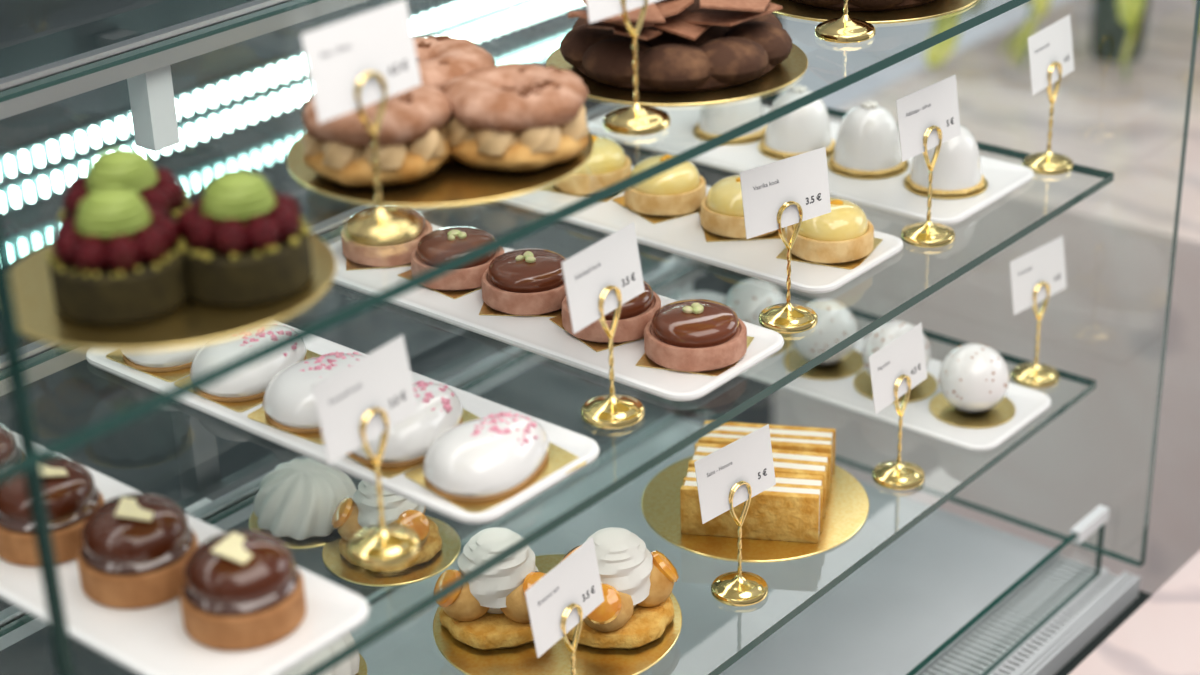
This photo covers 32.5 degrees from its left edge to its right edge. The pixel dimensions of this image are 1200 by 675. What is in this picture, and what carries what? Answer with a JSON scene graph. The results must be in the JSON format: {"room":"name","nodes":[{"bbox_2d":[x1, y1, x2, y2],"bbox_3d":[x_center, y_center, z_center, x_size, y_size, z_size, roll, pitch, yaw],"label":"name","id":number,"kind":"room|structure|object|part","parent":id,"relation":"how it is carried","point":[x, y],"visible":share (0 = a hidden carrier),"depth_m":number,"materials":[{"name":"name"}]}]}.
{"room":"pastry shop","nodes":[
{"label":"pastry shop","id":0,"kind":"room"},
{"bbox_2d":[781,0,1064,109],"bbox_3d":[0.848,-0.840,6.369,13.000,0.020,17.000,18,32,36],"label":"floor","id":1,"kind":"structure","parent":0,"point":[828,62],"depth_m":6.50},
{"bbox_2d":[0,0,781,674],"bbox_3d":[-1.098,0.146,2.485,0.590,1.640,3.700,18,32,36],"label":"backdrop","id":2,"kind":"structure","parent":1,"relation":"on","point":[182,454],"depth_m":2.69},
{"bbox_2d":[3,219,59,262],"bbox_3d":[-0.670,-0.115,2.411,0.019,0.031,0.078,18,32,36],"label":"strip light","id":3,"kind":"object","parent":2,"relation":"attached to","point":[23,244],"depth_m":2.41,"materials":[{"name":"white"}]},
{"bbox_2d":[0,110,133,177],"bbox_3d":[-0.630,-0.229,2.412,0.019,0.030,0.191,18,32,36],"label":"strip light","id":4,"kind":"object","parent":2,"relation":"attached to","point":[25,157],"depth_m":2.41,"materials":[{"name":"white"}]},
{"bbox_2d":[0,78,312,211],"bbox_3d":[-0.539,-0.243,2.525,0.019,0.031,0.486,18,32,36],"label":"strip light","id":5,"kind":"object","parent":2,"relation":"attached to","point":[43,183],"depth_m":2.55,"materials":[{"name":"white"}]},
{"bbox_2d":[176,128,304,191],"bbox_3d":[-0.463,-0.226,2.632,0.019,0.031,0.214,18,32,36],"label":"strip light","id":6,"kind":"object","parent":2,"relation":"attached to","point":[195,179],"depth_m":2.63,"materials":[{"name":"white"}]},
{"bbox_2d":[174,51,307,117],"bbox_3d":[-0.457,-0.322,2.597,0.019,0.030,0.218,18,32,36],"label":"strip light","id":7,"kind":"object","parent":2,"relation":"attached to","point":[186,102],"depth_m":2.60,"materials":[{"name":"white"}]},
{"bbox_2d":[409,0,515,34],"bbox_3d":[-0.197,-0.462,2.875,0.019,0.030,0.213,18,32,36],"label":"strip light","id":8,"kind":"object","parent":2,"relation":"attached to","point":[434,17],"depth_m":2.86,"materials":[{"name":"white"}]},
{"bbox_2d":[433,0,581,40],"bbox_3d":[-0.136,-0.461,2.956,0.019,0.031,0.314,18,32,36],"label":"strip light","id":9,"kind":"object","parent":2,"relation":"attached to","point":[473,30],"depth_m":2.95,"materials":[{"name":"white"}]},
{"bbox_2d":[493,28,571,64],"bbox_3d":[-0.104,-0.419,3.015,0.019,0.031,0.172,18,32,36],"label":"strip light","id":10,"kind":"object","parent":2,"relation":"attached to","point":[532,52],"depth_m":3.02,"materials":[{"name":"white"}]},
{"bbox_2d":[0,0,1199,674],"bbox_3d":[-0.363,0.432,1.533,0.684,1.900,2.140,18,32,36],"label":"display case","id":11,"kind":"object","parent":1,"relation":"on","point":[919,588],"visible":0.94,"depth_m":2.03,"materials":[{"name":"clear glass"}]},
{"bbox_2d":[9,232,335,351],"bbox_3d":[-0.258,-0.036,1.225,0.200,0.002,0.200,18,32,36],"label":"cake board","id":12,"kind":"object","parent":11,"relation":"on","point":[192,323],"visible":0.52,"depth_m":1.17,"materials":[{"name":"gold metal"}]},
{"bbox_2d":[46,186,188,324],"bbox_3d":[-0.278,-0.053,1.182,0.080,0.067,0.081,18,32,36],"label":"tart","id":13,"kind":"object","parent":12,"relation":"on","point":[120,261],"visible":1,"depth_m":1.16,"materials":[{"name":"brown food"}]},
{"bbox_2d":[57,148,190,222],"bbox_3d":[-0.286,-0.080,1.240,0.079,0.067,0.078,18,32,36],"label":"tart","id":14,"kind":"object","parent":12,"relation":"on","point":[127,168],"visible":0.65,"depth_m":1.22,"materials":[{"name":"green food"}]},
{"bbox_2d":[177,170,312,306],"bbox_3d":[-0.209,-0.064,1.199,0.080,0.067,0.080,18,32,36],"label":"tart","id":15,"kind":"object","parent":12,"relation":"on","point":[247,243],"visible":1,"depth_m":1.18,"materials":[{"name":"brown food"}]},
{"bbox_2d":[0,430,369,674],"bbox_3d":[-0.349,0.138,1.373,0.440,0.006,0.140,18,32,36],"label":"serving tray","id":16,"kind":"object","parent":11,"relation":"on","point":[154,640],"visible":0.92,"depth_m":1.28,"materials":[{"name":"white ceramic"}]},
{"bbox_2d":[0,423,20,467],"bbox_3d":[-0.437,0.084,1.420,0.076,0.059,0.076,-15,28,-25],"label":"tart","id":17,"kind":"object","parent":16,"relation":"on","point":[10,452],"visible":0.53,"depth_m":1.41,"materials":[{"name":"brown food"}]},
{"bbox_2d":[0,456,103,566],"bbox_3d":[-0.369,0.108,1.365,0.076,0.059,0.076,-4,26,-5],"label":"tart","id":18,"kind":"object","parent":16,"relation":"on","point":[71,492],"visible":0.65,"depth_m":1.34,"materials":[{"name":"brown food"}]},
{"bbox_2d":[77,493,197,608],"bbox_3d":[-0.297,0.129,1.316,0.076,0.059,0.076,6,27,16],"label":"tart","id":19,"kind":"object","parent":16,"relation":"on","point":[134,551],"visible":0.97,"depth_m":1.29,"materials":[{"name":"brown food"}]},
{"bbox_2d":[179,530,305,650],"bbox_3d":[-0.222,0.149,1.270,0.076,0.059,0.076,18,32,36],"label":"tart","id":20,"kind":"object","parent":16,"relation":"on","point":[241,590],"visible":1,"depth_m":1.25,"materials":[{"name":"brown food"}]},
{"bbox_2d":[249,511,341,548],"bbox_3d":[-0.261,0.161,1.837,0.104,0.002,0.104,18,32,36],"label":"cake board","id":21,"kind":"object","parent":11,"relation":"on","point":[314,541],"visible":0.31,"depth_m":1.80,"materials":[{"name":"gold metal"}]},
{"bbox_2d":[253,457,356,539],"bbox_3d":[-0.262,0.137,1.826,0.092,0.050,0.092,18,32,36],"label":"meringue","id":22,"kind":"object","parent":21,"relation":"on","point":[298,499],"visible":0.84,"depth_m":1.80,"materials":[{"name":"white food"}]},
{"bbox_2d":[86,322,599,522],"bbox_3d":[-0.205,0.047,1.555,0.440,0.006,0.140,18,32,36],"label":"serving tray","id":23,"kind":"object","parent":11,"relation":"on","point":[585,448],"visible":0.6,"depth_m":1.49,"materials":[{"name":"white ceramic"}]},
{"bbox_2d":[106,344,204,381],"bbox_3d":[-0.331,-0.009,1.636,0.080,0.036,0.106,18,31,35],"label":"cake","id":24,"kind":"object","parent":23,"relation":"on","point":[169,365],"visible":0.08,"depth_m":1.60,"materials":[{"name":"white food"}]},
{"bbox_2d":[174,324,320,411],"bbox_3d":[-0.266,0.012,1.587,0.084,0.036,0.107,21,33,39],"label":"cake","id":25,"kind":"object","parent":23,"relation":"on","point":[245,389],"visible":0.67,"depth_m":1.56,"materials":[{"name":"white food"}]},
{"bbox_2d":[248,351,363,444],"bbox_3d":[-0.202,0.034,1.537,0.080,0.036,0.106,17,31,34],"label":"cake","id":26,"kind":"object","parent":23,"relation":"on","point":[289,406],"visible":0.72,"depth_m":1.51,"materials":[{"name":"white food"}]},
{"bbox_2d":[347,381,479,477],"bbox_3d":[-0.138,0.055,1.488,0.106,0.036,0.080,-22,32,-36],"label":"cake","id":27,"kind":"object","parent":23,"relation":"on","point":[440,409],"visible":0.47,"depth_m":1.46,"materials":[{"name":"white food"}]},
{"bbox_2d":[405,412,585,512],"bbox_3d":[-0.074,0.076,1.439,0.106,0.036,0.080,-22,32,-37],"label":"cake","id":28,"kind":"object","parent":23,"relation":"on","point":[477,465],"visible":1,"depth_m":1.42,"materials":[{"name":"white food"}]},
{"bbox_3d":[-0.576,0.109,1.562,0.038,0.540,2.128,18,32,36],"label":"frame","id":29,"kind":"part","parent":11,"relation":"part of","materials":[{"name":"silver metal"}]},
{"bbox_2d":[355,653,366,674],"bbox_3d":[-0.235,0.266,1.614,0.104,0.002,0.104,18,32,36],"label":"cake board","id":30,"kind":"object","parent":11,"relation":"on","point":[362,665],"visible":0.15,"depth_m":1.62,"materials":[{"name":"gold metal"}]},
{"bbox_2d":[281,632,359,674],"bbox_3d":[-0.235,0.242,1.603,0.092,0.050,0.092,18,32,36],"label":"meringue","id":31,"kind":"object","parent":30,"relation":"on","point":[350,666],"visible":0.08,"depth_m":1.58,"materials":[{"name":"white"}]},
{"bbox_2d":[301,0,421,245],"bbox_3d":[-0.138,-0.128,1.254,0.048,0.137,0.088,18,32,35],"label":"holder","id":32,"kind":"object","parent":11,"relation":"on","point":[356,62],"visible":1,"depth_m":1.25,"materials":[{"name":"white paper"}]},
{"bbox_2d":[311,335,419,566],"bbox_3d":[-0.145,0.078,1.334,0.048,0.137,0.088,15,30,32],"label":"holder","id":33,"kind":"object","parent":11,"relation":"on","point":[359,402],"visible":1,"depth_m":1.33,"materials":[{"name":"gold metal"}]},
{"bbox_2d":[322,516,460,586],"bbox_3d":[-0.181,0.183,1.785,0.120,0.002,0.120,18,32,36],"label":"cake board","id":34,"kind":"object","parent":11,"relation":"on","point":[333,560],"visible":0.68,"depth_m":1.76,"materials":[{"name":"gold metal"}]},
{"bbox_2d":[331,480,441,572],"bbox_3d":[-0.178,0.148,1.769,0.093,0.075,0.092,18,32,36],"label":"cake","id":35,"kind":"object","parent":34,"relation":"on","point":[350,516],"visible":0.43,"depth_m":1.75,"materials":[{"name":"food"}]},
{"bbox_2d":[287,132,593,207],"bbox_3d":[-0.109,-0.129,1.412,0.210,0.002,0.210,18,32,36],"label":"cake board","id":36,"kind":"object","parent":11,"relation":"on","point":[454,183],"visible":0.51,"depth_m":1.35,"materials":[{"name":"gold metal"}]},
{"bbox_2d":[300,82,451,186],"bbox_3d":[-0.149,-0.138,1.367,0.103,0.055,0.102,18,32,36],"label":"pastry","id":37,"kind":"object","parent":36,"relation":"on","point":[412,137],"visible":0.74,"depth_m":1.33,"materials":[{"name":"brown food"}]},
{"bbox_2d":[413,34,495,89],"bbox_3d":[-0.123,-0.178,1.449,0.103,0.055,0.103,17,31,35],"label":"pastry","id":38,"kind":"object","parent":36,"relation":"on","point":[441,59],"visible":0.26,"depth_m":1.43,"materials":[{"name":"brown food"}]},
{"bbox_2d":[442,63,588,171],"bbox_3d":[-0.057,-0.150,1.386,0.100,0.054,0.101,-4,26,-5],"label":"pastry","id":39,"kind":"object","parent":36,"relation":"on","point":[512,117],"visible":0.99,"depth_m":1.35,"materials":[{"name":"brown food"}]},
{"bbox_3d":[-0.385,-0.052,1.280,0.500,0.008,2.100,18,32,36],"label":"shelf glass","id":40,"kind":"part","parent":11,"relation":"part of","materials":[{"name":"teal"}]},
{"bbox_3d":[-0.601,-0.018,1.521,0.006,1.064,2.128,18,32,36],"label":"glass pane","id":41,"kind":"part","parent":11,"relation":"part of","materials":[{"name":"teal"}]},
{"bbox_3d":[-0.372,0.345,1.469,0.500,0.008,2.100,18,32,36],"label":"shelf glass","id":42,"kind":"part","parent":11,"relation":"part of","materials":[{"name":"teal"}]},
{"bbox_2d":[328,224,783,400],"bbox_3d":[-0.059,-0.030,1.709,0.440,0.006,0.140,18,32,36],"label":"serving tray","id":43,"kind":"object","parent":11,"relation":"on","point":[538,335],"visible":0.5,"depth_m":1.64,"materials":[{"name":"white ceramic"}]},
{"bbox_2d":[341,206,432,269],"bbox_3d":[-0.187,-0.094,1.801,0.080,0.040,0.080,-3,25,-2],"label":"tart","id":44,"kind":"object","parent":43,"relation":"on","point":[358,257],"visible":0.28,"depth_m":1.77,"materials":[{"name":"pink food"}]},
{"bbox_2d":[398,226,503,298],"bbox_3d":[-0.121,-0.072,1.751,0.080,0.040,0.080,20,33,38],"label":"tart","id":45,"kind":"object","parent":43,"relation":"on","point":[439,246],"visible":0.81,"depth_m":1.73,"materials":[{"name":"brown food"}]},
{"bbox_2d":[479,248,566,316],"bbox_3d":[-0.059,-0.051,1.702,0.080,0.040,0.080,0,25,5],"label":"tart","id":46,"kind":"object","parent":43,"relation":"on","point":[527,281],"visible":0.82,"depth_m":1.68,"materials":[{"name":"brown food"}]},
{"bbox_2d":[549,280,660,351],"bbox_3d":[0.009,-0.029,1.651,0.080,0.040,0.080,-18,30,-30],"label":"tart","id":47,"kind":"object","parent":43,"relation":"on","point":[638,311],"visible":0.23,"depth_m":1.62,"materials":[{"name":"brown food"}]},
{"bbox_2d":[635,299,753,375],"bbox_3d":[0.074,-0.007,1.601,0.080,0.040,0.080,6,27,16],"label":"tart","id":48,"kind":"object","parent":43,"relation":"on","point":[696,336],"visible":1,"depth_m":1.58,"materials":[{"name":"brown food"}]},
{"bbox_2d":[433,554,681,674],"bbox_3d":[-0.035,0.230,1.676,0.203,0.002,0.203,18,32,36],"label":"cake board","id":49,"kind":"object","parent":11,"relation":"on","point":[521,660],"visible":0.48,"depth_m":1.63,"materials":[{"name":"gold metal"}]},
{"bbox_2d":[434,527,545,650],"bbox_3d":[-0.080,0.195,1.657,0.100,0.081,0.099,18,32,36],"label":"pastry","id":50,"kind":"object","parent":49,"relation":"on","point":[489,612],"visible":0.79,"depth_m":1.64,"materials":[{"name":"food"}]},
{"bbox_2d":[560,527,678,649],"bbox_3d":[0.008,0.192,1.656,0.101,0.081,0.099,18,32,36],"label":"pastry","id":51,"kind":"object","parent":49,"relation":"on","point":[637,583],"visible":0.71,"depth_m":1.63,"materials":[{"name":"food"}]},
{"bbox_2d":[525,537,603,674],"bbox_3d":[-0.021,0.228,1.522,0.048,0.137,0.088,14,30,30],"label":"holder","id":52,"kind":"object","parent":11,"relation":"on","point":[559,602],"visible":1,"depth_m":1.50,"materials":[{"name":"white paper"}]},
{"bbox_2d":[561,222,644,428],"bbox_3d":[0.008,-0.005,1.498,0.048,0.137,0.088,16,31,33],"label":"holder","id":53,"kind":"object","parent":11,"relation":"on","point":[605,275],"visible":1,"depth_m":1.49,"materials":[{"name":"gold metal"}]},
{"bbox_2d":[586,0,669,135],"bbox_3d":[0.024,-0.212,1.421,0.048,0.137,0.088,21,34,39],"label":"holder","id":54,"kind":"object","parent":11,"relation":"on","point":[637,119],"visible":1,"depth_m":1.43,"materials":[{"name":"gold metal"}]},
{"bbox_2d":[546,43,807,106],"bbox_3d":[0.058,-0.210,1.572,0.200,0.002,0.200,18,32,36],"label":"cake board","id":55,"kind":"object","parent":11,"relation":"on","point":[793,67],"visible":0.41,"depth_m":1.51,"materials":[{"name":"gold metal"}]},
{"bbox_2d":[560,0,792,92],"bbox_3d":[0.056,-0.244,1.555,0.174,0.074,0.176,-4,26,-6],"label":"chocolate cake","id":56,"kind":"object","parent":55,"relation":"on","point":[685,46],"visible":0.93,"depth_m":1.51,"materials":[{"name":"brown food"}]},
{"bbox_2d":[496,165,903,293],"bbox_3d":[0.060,-0.115,1.879,0.440,0.006,0.140,18,32,36],"label":"serving tray","id":57,"kind":"object","parent":11,"relation":"on","point":[684,236],"visible":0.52,"depth_m":1.80,"materials":[{"name":"white ceramic"}]},
{"bbox_2d":[540,135,631,201],"bbox_3d":[-0.008,-0.167,1.936,0.075,0.046,0.075,13,29,28],"label":"tart","id":58,"kind":"object","parent":57,"relation":"on","point":[608,164],"visible":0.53,"depth_m":1.91,"materials":[{"name":"yellow food"}]},
{"bbox_2d":[611,154,705,223],"bbox_3d":[0.059,-0.144,1.884,0.075,0.046,0.075,-16,29,-27],"label":"tart","id":59,"kind":"object","parent":57,"relation":"on","point":[679,191],"visible":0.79,"depth_m":1.86,"materials":[{"name":"yellow food"}]},
{"bbox_2d":[699,175,786,241],"bbox_3d":[0.127,-0.122,1.832,0.075,0.046,0.075,-4,25,-4],"label":"tart","id":60,"kind":"object","parent":57,"relation":"on","point":[721,213],"visible":0.44,"depth_m":1.81,"materials":[{"name":"yellow food"}]},
{"bbox_2d":[776,198,882,268],"bbox_3d":[0.199,-0.098,1.777,0.075,0.046,0.075,11,28,24],"label":"tart","id":61,"kind":"object","parent":57,"relation":"on","point":[843,237],"visible":0.7,"depth_m":1.75,"materials":[{"name":"yellow food"}]},
{"bbox_2d":[694,424,775,606],"bbox_3d":[0.114,0.149,1.680,0.088,0.137,0.048,-24,33,-38],"label":"holder","id":62,"kind":"object","parent":11,"relation":"on","point":[728,477],"visible":1,"depth_m":1.67,"materials":[{"name":"gold metal"}]},
{"bbox_2d":[641,456,868,562],"bbox_3d":[0.139,0.147,1.840,0.203,0.002,0.203,18,32,36],"label":"cake board","id":63,"kind":"object","parent":11,"relation":"on","point":[847,509],"visible":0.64,"depth_m":1.80,"materials":[{"name":"gold metal"}]},
{"bbox_2d":[680,467,822,542],"bbox_3d":[0.133,0.145,1.790,0.121,0.044,0.041,3,26,10],"label":"mille feuille","id":64,"kind":"object","parent":63,"relation":"on","point":[791,509],"visible":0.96,"depth_m":1.77,"materials":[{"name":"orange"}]},
{"bbox_2d":[689,442,830,518],"bbox_3d":[0.142,0.126,1.829,0.122,0.044,0.041,4,26,12],"label":"mille feuille","id":65,"kind":"object","parent":63,"relation":"on","point":[785,461],"visible":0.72,"depth_m":1.82,"materials":[{"name":"white"}]},
{"bbox_2d":[698,420,835,491],"bbox_3d":[0.151,0.107,1.868,0.121,0.045,0.041,3,26,10],"label":"mille feuille","id":66,"kind":"object","parent":63,"relation":"on","point":[796,438],"visible":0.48,"depth_m":1.86,"materials":[{"name":"white"}]},
{"bbox_2d":[740,147,830,333],"bbox_3d":[0.150,-0.075,1.637,0.088,0.137,0.048,-19,30,-31],"label":"holder","id":67,"kind":"object","parent":11,"relation":"on","point":[777,195],"visible":1,"depth_m":1.63,"materials":[{"name":"gold metal"}]},
{"bbox_2d":[587,105,1033,225],"bbox_3d":[0.196,-0.183,2.014,0.440,0.006,0.168,18,32,36],"label":"serving tray","id":68,"kind":"object","parent":11,"relation":"on","point":[890,195],"visible":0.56,"depth_m":1.94,"materials":[{"name":"white ceramic"}]},
{"bbox_2d":[693,96,765,144],"bbox_3d":[0.131,-0.236,2.050,0.078,0.065,0.078,3,26,9],"label":"cake","id":69,"kind":"object","parent":68,"relation":"on","point":[715,120],"visible":0.44,"depth_m":2.03,"materials":[{"name":"white food"}]},
{"bbox_2d":[758,85,834,159],"bbox_3d":[0.193,-0.215,2.002,0.078,0.065,0.078,-21,32,-35],"label":"cake","id":70,"kind":"object","parent":68,"relation":"on","point":[805,129],"visible":0.84,"depth_m":1.98,"materials":[{"name":"white food"}]},
{"bbox_2d":[827,100,908,179],"bbox_3d":[0.255,-0.194,1.954,0.078,0.065,0.078,-2,25,0],"label":"cake","id":71,"kind":"object","parent":68,"relation":"on","point":[867,144],"visible":0.94,"depth_m":1.94,"materials":[{"name":"white food"}]},
{"bbox_2d":[903,125,987,198],"bbox_3d":[0.321,-0.172,1.904,0.078,0.065,0.078,18,32,36],"label":"cake","id":72,"kind":"object","parent":68,"relation":"on","point":[957,172],"visible":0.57,"depth_m":1.89,"materials":[{"name":"white food"}]},
{"bbox_2d":[815,0,874,42],"bbox_3d":[0.192,-0.302,1.599,0.048,0.137,0.088,17,31,33],"label":"holder","id":73,"kind":"object","parent":11,"relation":"on","point":[844,29],"visible":1,"depth_m":1.61,"materials":[{"name":"gold metal"}]},
{"bbox_2d":[677,291,1050,451],"bbox_3d":[0.233,0.028,2.080,0.440,0.006,0.140,18,32,36],"label":"serving tray","id":74,"kind":"object","parent":11,"relation":"on","point":[1029,404],"visible":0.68,"depth_m":1.99,"materials":[{"name":"white ceramic"}]},
{"bbox_2d":[723,278,792,355],"bbox_3d":[0.160,-0.028,2.120,0.082,0.067,0.082,18,32,36],"label":"cake","id":75,"kind":"object","parent":74,"relation":"on","point":[748,298],"visible":0.55,"depth_m":2.10,"materials":[{"name":"white food"}]},
{"bbox_2d":[783,299,863,379],"bbox_3d":[0.226,-0.006,2.069,0.082,0.067,0.082,18,32,36],"label":"cake","id":76,"kind":"object","parent":74,"relation":"on","point":[836,323],"visible":0.75,"depth_m":2.05,"materials":[{"name":"white food"}]},
{"bbox_2d":[854,320,936,402],"bbox_3d":[0.291,0.016,2.019,0.082,0.067,0.082,18,32,36],"label":"cake","id":77,"kind":"object","parent":74,"relation":"on","point":[888,332],"visible":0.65,"depth_m":2.01,"materials":[{"name":"white food"}]},
{"bbox_2d":[929,343,1015,427],"bbox_3d":[0.358,0.039,1.968,0.082,0.066,0.082,18,32,36],"label":"cake","id":78,"kind":"object","parent":74,"relation":"on","point":[973,379],"visible":1,"depth_m":1.95,"materials":[{"name":"white food"}]},
{"bbox_2d":[770,0,976,23],"bbox_3d":[0.222,-0.295,1.741,0.200,0.002,0.200,18,32,36],"label":"cake board","id":79,"kind":"object","parent":11,"relation":"on","point":[937,8],"visible":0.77,"depth_m":1.67,"materials":[{"name":"gold metal"}]},
{"bbox_2d":[791,0,934,10],"bbox_3d":[0.225,-0.330,1.719,0.179,0.079,0.167,18,32,36],"label":"chocolate cake","id":80,"kind":"object","parent":79,"relation":"on","point":[853,5],"visible":0.96,"depth_m":1.67,"materials":[{"name":"brown food"}]},
{"bbox_2d":[868,322,926,489],"bbox_3d":[0.270,0.066,1.845,0.048,0.137,0.088,18,32,35],"label":"holder","id":81,"kind":"object","parent":11,"relation":"on","point":[899,366],"visible":1,"depth_m":1.84,"materials":[{"name":"gold metal"}]},
{"bbox_3d":[0.295,-0.323,2.090,0.652,1.051,0.010,18,32,36],"label":"glass pane","id":82,"kind":"part","parent":11,"relation":"part of","materials":[{"name":"teal"}]},
{"bbox_2d":[896,75,960,247],"bbox_3d":[0.287,-0.150,1.786,0.048,0.137,0.088,21,33,39],"label":"holder","id":83,"kind":"object","parent":11,"relation":"on","point":[928,117],"visible":1,"depth_m":1.78,"materials":[{"name":"white paper"}]},
{"bbox_2d":[922,556,1117,674],"bbox_3d":[-0.166,0.613,1.432,0.074,0.020,2.128,18,32,36],"label":"vent grille","id":84,"kind":"object","parent":11,"relation":"attached to","point":[1025,628],"depth_m":2.06,"materials":[{"name":"grey metal"}]},
{"bbox_2d":[1010,236,1066,387],"bbox_3d":[0.431,-0.022,2.019,0.088,0.137,0.048,-24,33,-38],"label":"holder","id":85,"kind":"object","parent":11,"relation":"on","point":[1039,274],"visible":1,"depth_m":2.01,"materials":[{"name":"gold metal"}]},
{"bbox_2d":[1022,14,1073,174],"bbox_3d":[0.426,-0.225,1.935,0.048,0.137,0.088,17,31,33],"label":"holder","id":86,"kind":"object","parent":11,"relation":"on","point":[1050,49],"visible":1,"depth_m":1.93,"materials":[{"name":"gold metal"}]},
{"bbox_2d":[773,0,1199,674],"bbox_3d":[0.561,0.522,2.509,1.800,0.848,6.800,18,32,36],"label":"wall","id":87,"kind":"structure","parent":1,"relation":"on","point":[1106,327],"depth_m":3.14,"materials":[{"name":"grey paint"}]},
{"bbox_2d":[925,0,983,67],"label":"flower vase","id":88,"kind":"object","parent":87,"relation":"on","point":[936,55],"depth_m":3.50,"materials":[{"name":"green"}]},
{"bbox_2d":[999,0,1050,69],"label":"plant","id":89,"kind":"object","parent":87,"relation":"on","point":[1040,7],"depth_m":3.48,"materials":[{"name":"green plant"}]},
{"bbox_2d":[1090,0,1149,80],"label":"flower vase","id":90,"kind":"object","parent":87,"relation":"on","point":[1118,29],"depth_m":3.58,"materials":[{"name":"green"}]}
]}

